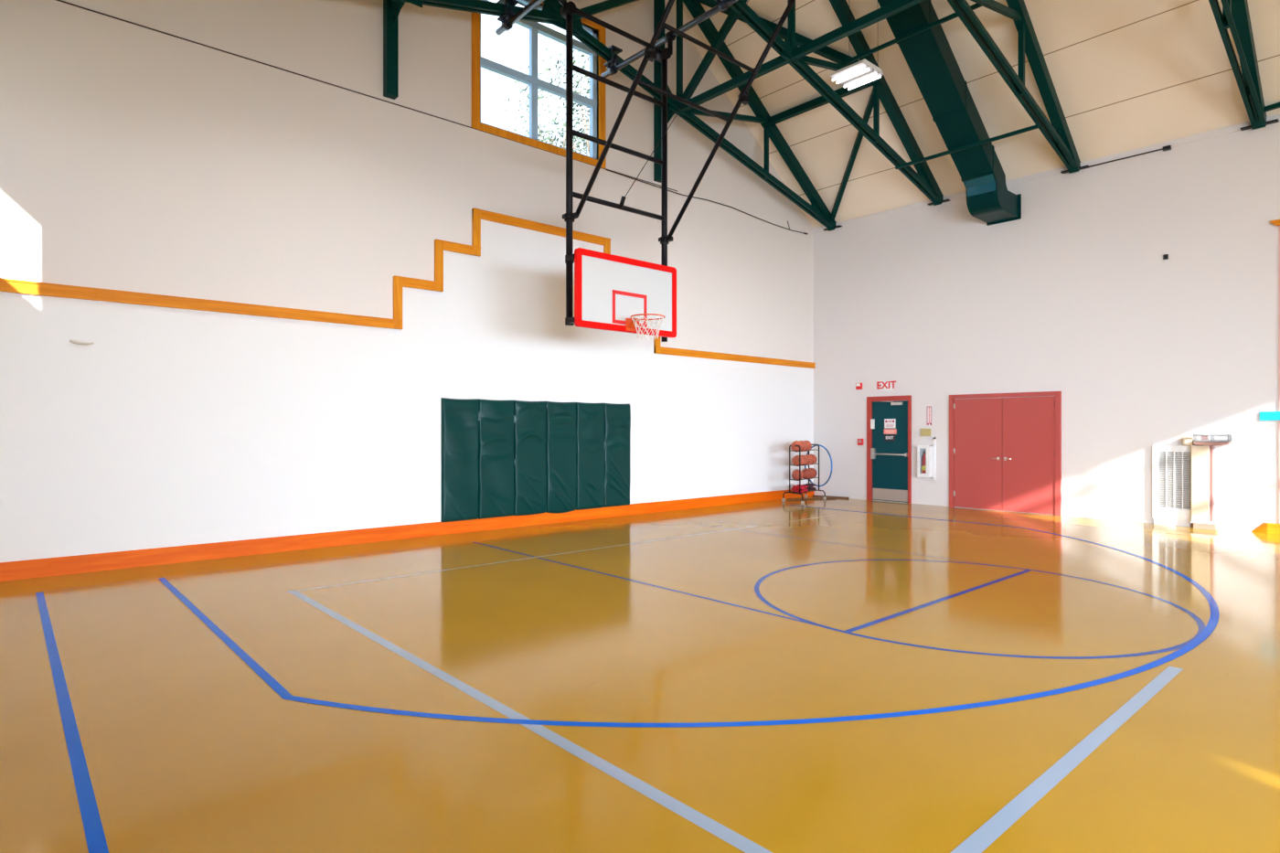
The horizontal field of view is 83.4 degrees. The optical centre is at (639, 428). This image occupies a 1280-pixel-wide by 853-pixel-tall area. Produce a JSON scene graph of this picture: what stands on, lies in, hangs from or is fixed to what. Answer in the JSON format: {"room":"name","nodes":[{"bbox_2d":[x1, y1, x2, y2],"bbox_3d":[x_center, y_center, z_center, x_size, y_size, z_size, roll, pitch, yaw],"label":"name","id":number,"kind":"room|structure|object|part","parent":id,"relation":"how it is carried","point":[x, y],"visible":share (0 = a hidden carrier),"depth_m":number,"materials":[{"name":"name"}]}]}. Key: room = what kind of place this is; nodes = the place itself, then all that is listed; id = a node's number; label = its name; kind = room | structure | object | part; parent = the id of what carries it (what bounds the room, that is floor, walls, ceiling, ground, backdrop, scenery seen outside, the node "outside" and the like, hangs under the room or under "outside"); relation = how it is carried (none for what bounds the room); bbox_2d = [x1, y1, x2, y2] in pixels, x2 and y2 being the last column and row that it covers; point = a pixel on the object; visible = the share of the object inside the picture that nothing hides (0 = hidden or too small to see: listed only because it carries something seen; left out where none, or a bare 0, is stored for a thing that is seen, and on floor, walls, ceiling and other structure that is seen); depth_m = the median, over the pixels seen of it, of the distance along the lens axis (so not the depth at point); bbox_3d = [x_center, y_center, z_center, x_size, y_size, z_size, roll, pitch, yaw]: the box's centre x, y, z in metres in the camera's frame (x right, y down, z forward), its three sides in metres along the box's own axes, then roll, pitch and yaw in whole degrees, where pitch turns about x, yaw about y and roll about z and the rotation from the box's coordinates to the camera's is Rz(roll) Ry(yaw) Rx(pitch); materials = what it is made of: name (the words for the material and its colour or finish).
{"room":"indoor basketball gym","nodes":[
{"label":"indoor basketball gym","id":0,"kind":"room"},
{"bbox_2d":[0,0,813,562],"bbox_3d":[-1.644,-4.215,11.669,14.860,11.510,0.254,0,0,-42],"label":"wall","id":1,"kind":"structure","parent":0,"point":[135,158],"depth_m":9.22,"materials":[{"name":"white paint"}]},
{"bbox_2d":[69,339,93,345],"bbox_3d":[-5.943,-0.915,7.640,0.044,0.054,0.205,0,0,45],"label":"wall hook","id":2,"kind":"object","parent":1,"relation":"attached to","point":[77,342],"visible":1,"depth_m":7.62,"materials":[{"name":"white plastic"}]},
{"bbox_2d":[56,0,677,191],"bbox_3d":[-3.202,-4.494,10.111,10.460,0.012,0.012,0,0,-42],"label":"cable","id":3,"kind":"object","parent":1,"relation":"attached to","point":[57,0],"depth_m":9.02,"materials":[{"name":"grey metal"}]},
{"bbox_2d":[383,0,405,99],"bbox_3d":[-3.294,-6.320,9.702,0.160,3.541,0.499,0,0,-42],"label":"wall post","id":4,"kind":"object","parent":1,"relation":"attached to","point":[391,9],"visible":1,"depth_m":9.78,"materials":[{"name":"green metal"}]},
{"bbox_2d":[0,487,814,581],"bbox_3d":[-1.555,1.445,11.568,14.859,0.190,0.022,0,0,-42],"label":"baseboard","id":5,"kind":"structure","parent":1,"relation":"attached to","point":[30,569],"depth_m":9.25,"materials":[{"name":"orange paint"}]},
{"bbox_2d":[0,207,815,368],"bbox_3d":[-1.544,-2.334,11.555,14.858,1.908,0.057,0,0,-42],"label":"trim","id":6,"kind":"structure","parent":1,"relation":"attached to","point":[8,285],"depth_m":9.74,"materials":[{"name":"orange wood"}]},
{"bbox_2d":[440,397,478,522],"bbox_3d":[-2.637,0.460,10.566,0.587,1.810,0.081,0,0,-42],"label":"pad","id":7,"kind":"object","parent":1,"relation":"attached to","point":[459,418],"visible":1,"depth_m":10.53,"materials":[{"name":"teal plastic"}]},
{"bbox_2d":[478,398,514,519],"bbox_3d":[-2.185,0.460,10.968,0.617,1.810,0.078,0,0,-42],"label":"pad","id":8,"kind":"object","parent":1,"relation":"attached to","point":[496,418],"visible":1,"depth_m":10.93,"materials":[{"name":"teal plastic"}]},
{"bbox_2d":[513,400,546,515],"bbox_3d":[-1.726,0.466,11.370,0.597,1.822,0.085,0,0,-42],"label":"pad","id":9,"kind":"object","parent":1,"relation":"attached to","point":[529,417],"visible":1,"depth_m":11.34,"materials":[{"name":"teal plastic"}]},
{"bbox_2d":[471,0,605,169],"bbox_3d":[-1.639,-5.725,11.656,2.550,2.470,0.280,0,0,-42],"label":"window","id":10,"kind":"structure","parent":1,"relation":"in","point":[478,62],"depth_m":11.55,"materials":[{"name":"orange wood"}]},
{"bbox_2d":[545,401,576,513],"bbox_3d":[-1.273,0.475,11.763,0.597,1.840,0.100,0,0,-42],"label":"pad","id":11,"kind":"object","parent":1,"relation":"attached to","point":[560,417],"visible":1,"depth_m":11.73,"materials":[{"name":"teal plastic"}]},
{"bbox_2d":[576,402,604,510],"bbox_3d":[-0.831,0.463,12.162,0.587,1.816,0.089,0,0,-42],"label":"pad","id":12,"kind":"object","parent":1,"relation":"attached to","point":[590,451],"visible":1,"depth_m":12.13,"materials":[{"name":"teal plastic"}]},
{"bbox_2d":[603,403,630,507],"bbox_3d":[-0.386,0.460,12.557,0.597,1.810,0.094,0,0,-42],"label":"pad","id":13,"kind":"object","parent":1,"relation":"attached to","point":[617,417],"visible":1,"depth_m":12.53,"materials":[{"name":"teal plastic"}]},
{"bbox_2d":[653,0,675,182],"bbox_3d":[0.480,-6.331,13.057,0.160,3.562,0.499,0,0,-42],"label":"wall post","id":14,"kind":"object","parent":1,"relation":"attached to","point":[658,5],"visible":0.55,"depth_m":13.13,"materials":[{"name":"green metal"}]},
{"bbox_2d":[605,169,808,234],"bbox_3d":[1.604,-4.473,14.345,5.851,0.182,0.039,0,0,-41],"label":"loose wire","id":15,"kind":"object","parent":1,"relation":"attached to","point":[605,169],"visible":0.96,"depth_m":14.07,"materials":[{"name":"grey"}]},
{"bbox_2d":[0,495,1279,852],"bbox_3d":[5.646,1.639,3.467,15.360,0.202,22.200,0,0,-42],"label":"floor","id":16,"kind":"structure","parent":0,"point":[838,675],"depth_m":4.17,"materials":[{"name":"yellow wood"}]},
{"bbox_2d":[781,443,826,504],"bbox_3d":[3.506,0.938,15.305,0.632,1.201,1.527,0,0,36],"label":"ball rack","id":17,"kind":"object","parent":16,"relation":"on","point":[799,451],"visible":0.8,"depth_m":15.04,"materials":[{"name":"black metal"}]},
{"bbox_3d":[3.194,1.399,14.845,0.102,0.141,0.663,0,0,-25],"label":"foot frame","id":18,"kind":"part","parent":17,"relation":"part of","materials":[{"name":"black metal"}]},
{"bbox_3d":[3.212,0.844,14.901,0.028,1.013,0.367,0,0,-25],"label":"frame","id":19,"kind":"part","parent":17,"relation":"part of","materials":[{"name":"black metal"}]},
{"bbox_2d":[790,440,802,452],"bbox_3d":[3.271,0.373,14.982,0.240,0.239,0.240,0,0,-42],"label":"basketball","id":20,"kind":"object","parent":17,"relation":"on","point":[795,442],"visible":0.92,"depth_m":14.90,"materials":[{"name":"orange rubber"}]},
{"bbox_2d":[791,469,803,480],"bbox_3d":[3.294,0.973,15.014,0.238,0.235,0.235,0,0,-42],"label":"basketball","id":21,"kind":"object","parent":17,"relation":"on","point":[795,474],"visible":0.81,"depth_m":14.94,"materials":[{"name":"brown rubber"}]},
{"bbox_2d":[792,455,803,465],"bbox_3d":[3.305,0.672,15.030,0.235,0.237,0.234,0,0,-42],"label":"basketball","id":22,"kind":"object","parent":17,"relation":"on","point":[795,460],"visible":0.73,"depth_m":14.95,"materials":[{"name":"orange rubber"}]},
{"bbox_2d":[791,484,808,492],"bbox_3d":[3.354,1.262,15.067,0.447,0.142,0.362,0,0,-42],"label":"cloth bundle","id":23,"kind":"object","parent":17,"relation":"on","point":[795,488],"visible":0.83,"depth_m":14.99,"materials":[{"name":"red fabric"}]},
{"bbox_2d":[799,440,807,451],"bbox_3d":[3.415,0.373,15.180,0.234,0.234,0.236,0,0,-42],"label":"basketball","id":24,"kind":"object","parent":17,"relation":"on","point":[804,443],"visible":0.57,"depth_m":15.09,"materials":[{"name":"orange rubber"}]},
{"bbox_2d":[800,454,808,464],"bbox_3d":[3.448,0.673,15.225,0.236,0.234,0.236,0,0,-42],"label":"basketball","id":25,"kind":"object","parent":17,"relation":"on","point":[805,459],"visible":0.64,"depth_m":15.13,"materials":[{"name":"orange rubber"}]},
{"bbox_2d":[801,468,811,479],"bbox_3d":[3.578,0.973,15.402,0.234,0.234,0.236,0,0,-42],"label":"basketball","id":26,"kind":"object","parent":17,"relation":"on","point":[807,473],"visible":0.88,"depth_m":15.32,"materials":[{"name":"brown rubber"}]},
{"bbox_2d":[803,440,811,451],"bbox_3d":[3.559,0.373,15.378,0.238,0.236,0.236,0,0,-42],"label":"basketball","id":27,"kind":"object","parent":17,"relation":"on","point":[809,445],"visible":0.59,"depth_m":15.29,"materials":[{"name":"orange rubber"}]},
{"bbox_2d":[804,454,812,465],"bbox_3d":[3.589,0.673,15.418,0.238,0.234,0.236,0,0,-42],"label":"basketball","id":28,"kind":"object","parent":17,"relation":"on","point":[810,459],"visible":0.58,"depth_m":15.33,"materials":[{"name":"orange rubber"}]},
{"bbox_2d":[802,483,816,490],"bbox_3d":[3.646,1.265,15.523,0.264,0.132,0.533,0,0,36],"label":"bundle","id":29,"kind":"object","parent":17,"relation":"on","point":[810,485],"visible":0.67,"depth_m":15.45,"materials":[{"name":"black"}]},
{"bbox_2d":[808,468,817,479],"bbox_3d":[3.724,0.973,15.604,0.239,0.239,0.239,0,0,-42],"label":"basketball","id":30,"kind":"object","parent":17,"relation":"on","point":[814,471],"visible":0.55,"depth_m":15.52,"materials":[{"name":"brown rubber"}]},
{"bbox_2d":[809,454,817,463],"bbox_3d":[3.730,0.672,15.612,0.234,0.237,0.239,0,0,-42],"label":"basketball","id":31,"kind":"object","parent":17,"relation":"on","point":[815,459],"visible":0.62,"depth_m":15.52,"materials":[{"name":"orange rubber"}]},
{"bbox_3d":[3.801,0.844,15.709,0.028,1.013,0.367,0,0,-25],"label":"frame","id":32,"kind":"part","parent":17,"relation":"part of","materials":[{"name":"black metal"}]},
{"bbox_2d":[804,444,832,486],"bbox_3d":[3.877,0.805,15.620,0.033,0.922,0.922,0,0,-25],"label":"hoop","id":33,"kind":"object","parent":17,"relation":"hanging from","point":[824,447],"visible":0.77,"depth_m":15.36},
{"bbox_2d":[786,497,836,500],"bbox_3d":[3.732,1.524,15.600,1.156,0.032,0.032,0,0,-12],"label":"wooden stick","id":34,"kind":"object","parent":16,"relation":"on","point":[820,497],"visible":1,"depth_m":15.59,"materials":[{"name":"brown wood"}]},
{"bbox_2d":[812,494,849,498],"bbox_3d":[4.254,1.522,16.030,0.844,0.036,0.036,0,0,38],"label":"wooden stick","id":35,"kind":"object","parent":16,"relation":"on","point":[813,495],"visible":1,"depth_m":15.98,"materials":[{"name":"brown wood"}]},
{"bbox_2d":[1182,434,1231,530],"bbox_3d":[8.707,0.814,11.043,0.202,1.452,0.580,0,0,-42],"label":"fountain","id":36,"kind":"object","parent":16,"relation":"on","point":[1202,454],"visible":1,"depth_m":11.03,"materials":[{"name":"white metal"}]},
{"bbox_2d":[665,0,1279,228],"bbox_3d":[5.646,-7.317,3.467,15.460,5.866,22.500,0,0,-42],"label":"ceiling","id":37,"kind":"structure","parent":0,"point":[1126,75],"depth_m":11.80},
{"bbox_2d":[829,58,883,90],"bbox_3d":[3.365,-6.390,11.166,0.580,1.921,0.580,0,0,-42],"label":"ceiling light","id":38,"kind":"object","parent":37,"relation":"hanging from","point":[861,72],"visible":0.96,"depth_m":11.10,"materials":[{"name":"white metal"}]},
{"bbox_2d":[813,121,1279,531],"bbox_3d":[11.293,-1.540,8.486,0.250,6.160,21.700,0,0,-42],"label":"wall","id":39,"kind":"structure","parent":0,"point":[1077,296],"depth_m":12.32,"materials":[{"name":"white paint"}]},
{"bbox_2d":[392,0,841,231],"bbox_3d":[-1.203,-7.176,11.173,14.917,5.490,0.420,0,0,-42],"label":"roof truss","id":40,"kind":"object","parent":39,"relation":"attached to","point":[549,14],"visible":0.77,"depth_m":13.18,"materials":[{"name":"green metal"}]},
{"bbox_2d":[678,0,747,107],"bbox_3d":[1.521,-6.820,11.962,0.110,2.202,2.473,0,0,-42],"label":"brace","id":41,"kind":"object","parent":40,"relation":"attached to","point":[731,17],"visible":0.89,"depth_m":12.30,"materials":[{"name":"green metal"}]},
{"bbox_2d":[694,0,859,65],"bbox_3d":[2.440,-7.085,12.779,3.465,1.767,0.130,0,0,4],"label":"brace","id":42,"kind":"object","parent":40,"relation":"attached to","point":[831,54],"visible":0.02,"depth_m":12.70,"materials":[{"name":"green metal"}]},
{"bbox_2d":[764,80,874,125],"bbox_3d":[3.367,-6.180,13.603,0.110,0.130,2.440,0,0,-42],"label":"roof beam","id":43,"kind":"structure","parent":40,"relation":"attached to","point":[818,101],"depth_m":13.72,"materials":[{"name":"green metal"}]},
{"bbox_2d":[830,87,873,222],"bbox_3d":[4.238,-5.360,14.377,0.090,1.602,3.343,0,0,1],"label":"brace","id":44,"kind":"object","parent":40,"relation":"attached to","point":[869,106],"visible":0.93,"depth_m":14.37,"materials":[{"name":"green metal"}]},
{"bbox_2d":[729,0,950,205],"bbox_3d":[0.418,-7.176,9.350,14.917,5.490,0.420,0,0,-42],"label":"roof truss","id":45,"kind":"object","parent":39,"relation":"attached to","point":[924,180],"visible":0.87,"depth_m":12.27,"materials":[{"name":"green metal"}]},
{"bbox_2d":[495,0,795,341],"bbox_3d":[0.448,-3.769,9.330,2.220,5.102,5.470,0,0,-42],"label":"basketball hoop","id":46,"kind":"object","parent":45,"relation":"hanging from","point":[613,293],"visible":0.99,"depth_m":9.84,"materials":[{"name":"black metal"}]},
{"bbox_3d":[-0.943,-3.525,9.585,0.088,4.270,0.090,0,0,-42],"label":"support post","id":47,"kind":"part","parent":46,"relation":"part of","materials":[{"name":"black metal"}]},
{"bbox_3d":[0.365,-3.480,10.748,0.088,4.360,0.090,0,0,-42],"label":"support post","id":48,"kind":"part","parent":46,"relation":"part of","materials":[{"name":"black metal"}]},
{"bbox_2d":[676,0,924,113],"bbox_3d":[3.118,-5.730,10.164,0.100,0.120,7.350,0,0,-42],"label":"roof beam","id":49,"kind":"structure","parent":45,"relation":"attached to","point":[895,6],"depth_m":10.70,"materials":[{"name":"green metal"}]},
{"bbox_3d":[5.934,-4.490,14.252,0.099,0.020,0.420,0,0,-42],"label":"bearing plate","id":50,"kind":"part","parent":45,"relation":"part of","materials":[{"name":"black metal"}]},
{"bbox_2d":[855,383,862,389],"bbox_3d":[4.754,-0.920,15.598,0.075,0.140,0.130,0,0,-42],"label":"fire alarm strobe","id":51,"kind":"object","parent":39,"relation":"attached to","point":[858,386],"visible":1,"depth_m":15.57,"materials":[{"name":"red plastic"}]},
{"bbox_2d":[857,438,863,445],"bbox_3d":[4.782,0.290,15.576,0.062,0.140,0.120,0,0,-42],"label":"alarm pull station","id":52,"kind":"object","parent":39,"relation":"attached to","point":[860,442],"visible":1,"depth_m":15.55,"materials":[{"name":"red plastic"}]},
{"bbox_2d":[876,380,895,391],"bbox_3d":[5.203,-0.905,15.112,0.050,0.220,0.433,0,0,-42],"label":"exit sign","id":53,"kind":"object","parent":39,"relation":"attached to","point":[884,385],"visible":1,"depth_m":15.11,"materials":[{"name":"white plastic"}]},
{"bbox_2d":[866,394,911,503],"bbox_3d":[5.201,0.430,15.066,0.114,2.220,0.990,0,0,-42],"label":"door","id":54,"kind":"structure","parent":39,"relation":"in","point":[889,422],"depth_m":15.08,"materials":[{"name":"green metal"}]},
{"bbox_3d":[5.245,1.390,15.065,0.006,0.240,0.800,0,0,-42],"label":"kick plate","id":55,"kind":"part","parent":54,"relation":"part of","materials":[{"name":"beige"}]},
{"bbox_2d":[917,445,932,478],"bbox_3d":[5.726,0.660,14.432,0.169,0.640,0.255,0,0,-42],"label":"fire extinguisher cabinet","id":56,"kind":"object","parent":39,"relation":"attached to","point":[928,449],"visible":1,"depth_m":14.36,"materials":[{"name":"white metal"}]},
{"bbox_2d":[921,449,925,473],"bbox_3d":[5.728,0.700,14.443,0.118,0.530,0.111,0,0,-42],"label":"fire extinguisher","id":57,"kind":"object","parent":56,"relation":"in","point":[923,454],"visible":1,"depth_m":14.41,"materials":[{"name":"red metal"}]},
{"bbox_2d":[920,428,931,436],"bbox_3d":[5.765,0.075,14.476,0.055,0.150,0.200,0,0,-42],"label":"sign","id":58,"kind":"object","parent":39,"relation":"attached to","point":[923,432],"visible":1,"depth_m":14.45,"materials":[{"name":"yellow plastic"}]},
{"bbox_2d":[927,405,932,426],"bbox_3d":[5.824,-0.255,14.442,0.012,0.410,0.110,0,0,-42],"label":"sign","id":59,"kind":"object","parent":39,"relation":"attached to","point":[929,408],"visible":1,"depth_m":14.43,"materials":[{"name":"white plastic"}]},
{"bbox_2d":[930,437,936,480],"bbox_3d":[5.872,0.610,14.374,0.030,0.860,0.095,0,0,-42],"label":"cable raceway","id":60,"kind":"object","parent":39,"relation":"attached to","point":[933,439],"visible":1,"depth_m":14.35,"materials":[{"name":"white plastic"}]},
{"bbox_2d":[877,0,1021,225],"bbox_3d":[4.203,-6.433,11.081,6.899,5.186,0.600,0,0,-42],"label":"air duct","id":61,"kind":"object","parent":39,"relation":"attached to","point":[930,58],"visible":1,"depth_m":11.88,"materials":[{"name":"teal metal"}]},
{"bbox_2d":[895,124,1039,169],"bbox_3d":[5.489,-4.775,12.238,0.050,0.050,2.420,0,0,-42],"label":"support bar","id":62,"kind":"object","parent":61,"relation":"attached to","point":[1033,127],"visible":1,"depth_m":12.12,"materials":[{"name":"green metal"}]},
{"bbox_2d":[949,391,1061,516],"bbox_3d":[6.728,0.440,13.359,0.100,2.200,1.990,0,0,-42],"label":"door","id":63,"kind":"structure","parent":39,"relation":"in","point":[1005,452],"depth_m":13.32,"materials":[{"name":"red metal"}]},
{"bbox_2d":[947,0,1088,173],"bbox_3d":[2.025,-7.176,7.541,14.917,5.490,0.420,0,0,-42],"label":"roof truss","id":64,"kind":"object","parent":39,"relation":"attached to","point":[1058,134],"visible":1,"depth_m":10.95,"materials":[{"name":"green metal"}]},
{"bbox_2d":[840,3,982,65],"bbox_3d":[4.159,-6.065,11.056,0.050,0.050,2.420,0,0,-42],"label":"support bar","id":65,"kind":"object","parent":64,"relation":"attached to","point":[976,5],"visible":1,"depth_m":11.10,"materials":[{"name":"green metal"}]},
{"bbox_3d":[7.541,-4.490,12.443,0.099,0.020,0.420,0,0,-42],"label":"bearing plate","id":66,"kind":"part","parent":64,"relation":"part of","materials":[{"name":"black metal"}]},
{"bbox_2d":[812,113,1279,233],"bbox_3d":[11.188,-4.540,8.392,0.030,0.100,21.699,0,0,-42],"label":"trim","id":67,"kind":"structure","parent":39,"relation":"attached to","point":[1236,127],"depth_m":12.30,"materials":[{"name":"white paint"}]},
{"bbox_2d":[1088,145,1171,167],"bbox_3d":[8.071,-4.480,11.870,0.070,0.060,1.160,0,0,-42],"label":"conduit","id":68,"kind":"object","parent":39,"relation":"attached to","point":[1168,147],"visible":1,"depth_m":11.73,"materials":[{"name":"black metal"}]},
{"bbox_2d":[1162,254,1168,259],"bbox_3d":[8.425,-2.750,11.502,0.030,0.080,0.060,0,0,-42],"label":"wall sensor","id":69,"kind":"object","parent":39,"relation":"attached to","point":[1165,256],"visible":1,"depth_m":11.49,"materials":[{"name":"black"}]},
{"bbox_2d":[1152,445,1191,526],"bbox_3d":[8.470,0.905,11.426,0.061,1.270,0.515,0,0,-42],"label":"air vent","id":70,"kind":"object","parent":39,"relation":"in","point":[1171,464],"visible":0.94,"depth_m":11.42,"materials":[{"name":"white metal"}]},
{"bbox_2d":[1208,0,1279,130],"bbox_3d":[3.646,-7.176,5.717,14.917,5.490,0.420,0,0,-42],"label":"roof truss","id":71,"kind":"object","parent":39,"relation":"attached to","point":[1235,15],"visible":1,"depth_m":9.74,"materials":[{"name":"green metal"}]},
{"bbox_3d":[9.162,-4.490,10.619,0.099,0.020,0.420,0,0,-42],"label":"bearing plate","id":72,"kind":"part","parent":71,"relation":"part of","materials":[{"name":"black metal"}]},
{"bbox_2d":[1264,102,1279,111],"bbox_3d":[9.857,-4.720,9.604,0.070,0.180,2.445,0,0,-40],"label":"brace","id":73,"kind":"object","parent":71,"relation":"attached to","point":[1276,105],"visible":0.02,"depth_m":10.40,"materials":[{"name":"green metal"}]},
{"bbox_2d":[1251,522,1279,534],"bbox_3d":[13.748,1.465,5.490,0.060,0.150,13.960,0,0,-42],"label":"baseboard","id":74,"kind":"structure","parent":39,"relation":"attached to","point":[1264,528],"depth_m":10.54,"materials":[{"name":"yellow wood"}]},
{"bbox_2d":[1259,411,1279,420],"bbox_3d":[9.542,-0.185,10.248,0.026,0.130,1.060,0,0,-42],"label":"banner","id":75,"kind":"object","parent":39,"relation":"attached to","point":[1264,415],"visible":1,"depth_m":10.55,"materials":[{"name":"teal"}]},
{"bbox_2d":[1269,219,1279,225],"bbox_3d":[9.990,-3.000,9.696,0.090,0.080,2.240,0,0,-42],"label":"trim","id":76,"kind":"structure","parent":39,"relation":"attached to","point":[1276,222],"depth_m":10.45,"materials":[{"name":"orange wood"}]},
{"bbox_2d":[1278,225,1279,523],"bbox_3d":[9.368,-0.785,10.448,0.020,4.350,0.110,0,0,-42],"label":"trim","id":77,"kind":"structure","parent":39,"relation":"attached to","point":[1278,226],"depth_m":10.48,"materials":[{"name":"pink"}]},
{"label":"outside","id":78,"kind":"structure","parent":0,"visible":0},
{"bbox_3d":[0.254,1.965,13.191,110.000,0.350,120.000,0,0,-42],"label":"ground","id":79,"kind":"structure","parent":78,"visible":0},
{"bbox_2d":[501,60,589,156],"bbox_3d":[-4.601,-8.040,35.292,6.466,19.673,6.348,0,0,5],"label":"tree","id":80,"kind":"object","parent":79,"relation":"on","point":[527,88],"visible":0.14,"depth_m":35.28,"materials":[{"name":"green plant"}]},
{"bbox_2d":[508,41,589,155],"bbox_3d":[-1.818,-6.982,27.825,6.520,17.559,8.144,0,0,-6],"label":"tree","id":81,"kind":"object","parent":79,"relation":"on","point":[583,131],"visible":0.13,"depth_m":26.95,"materials":[{"name":"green plant"}]}
]}

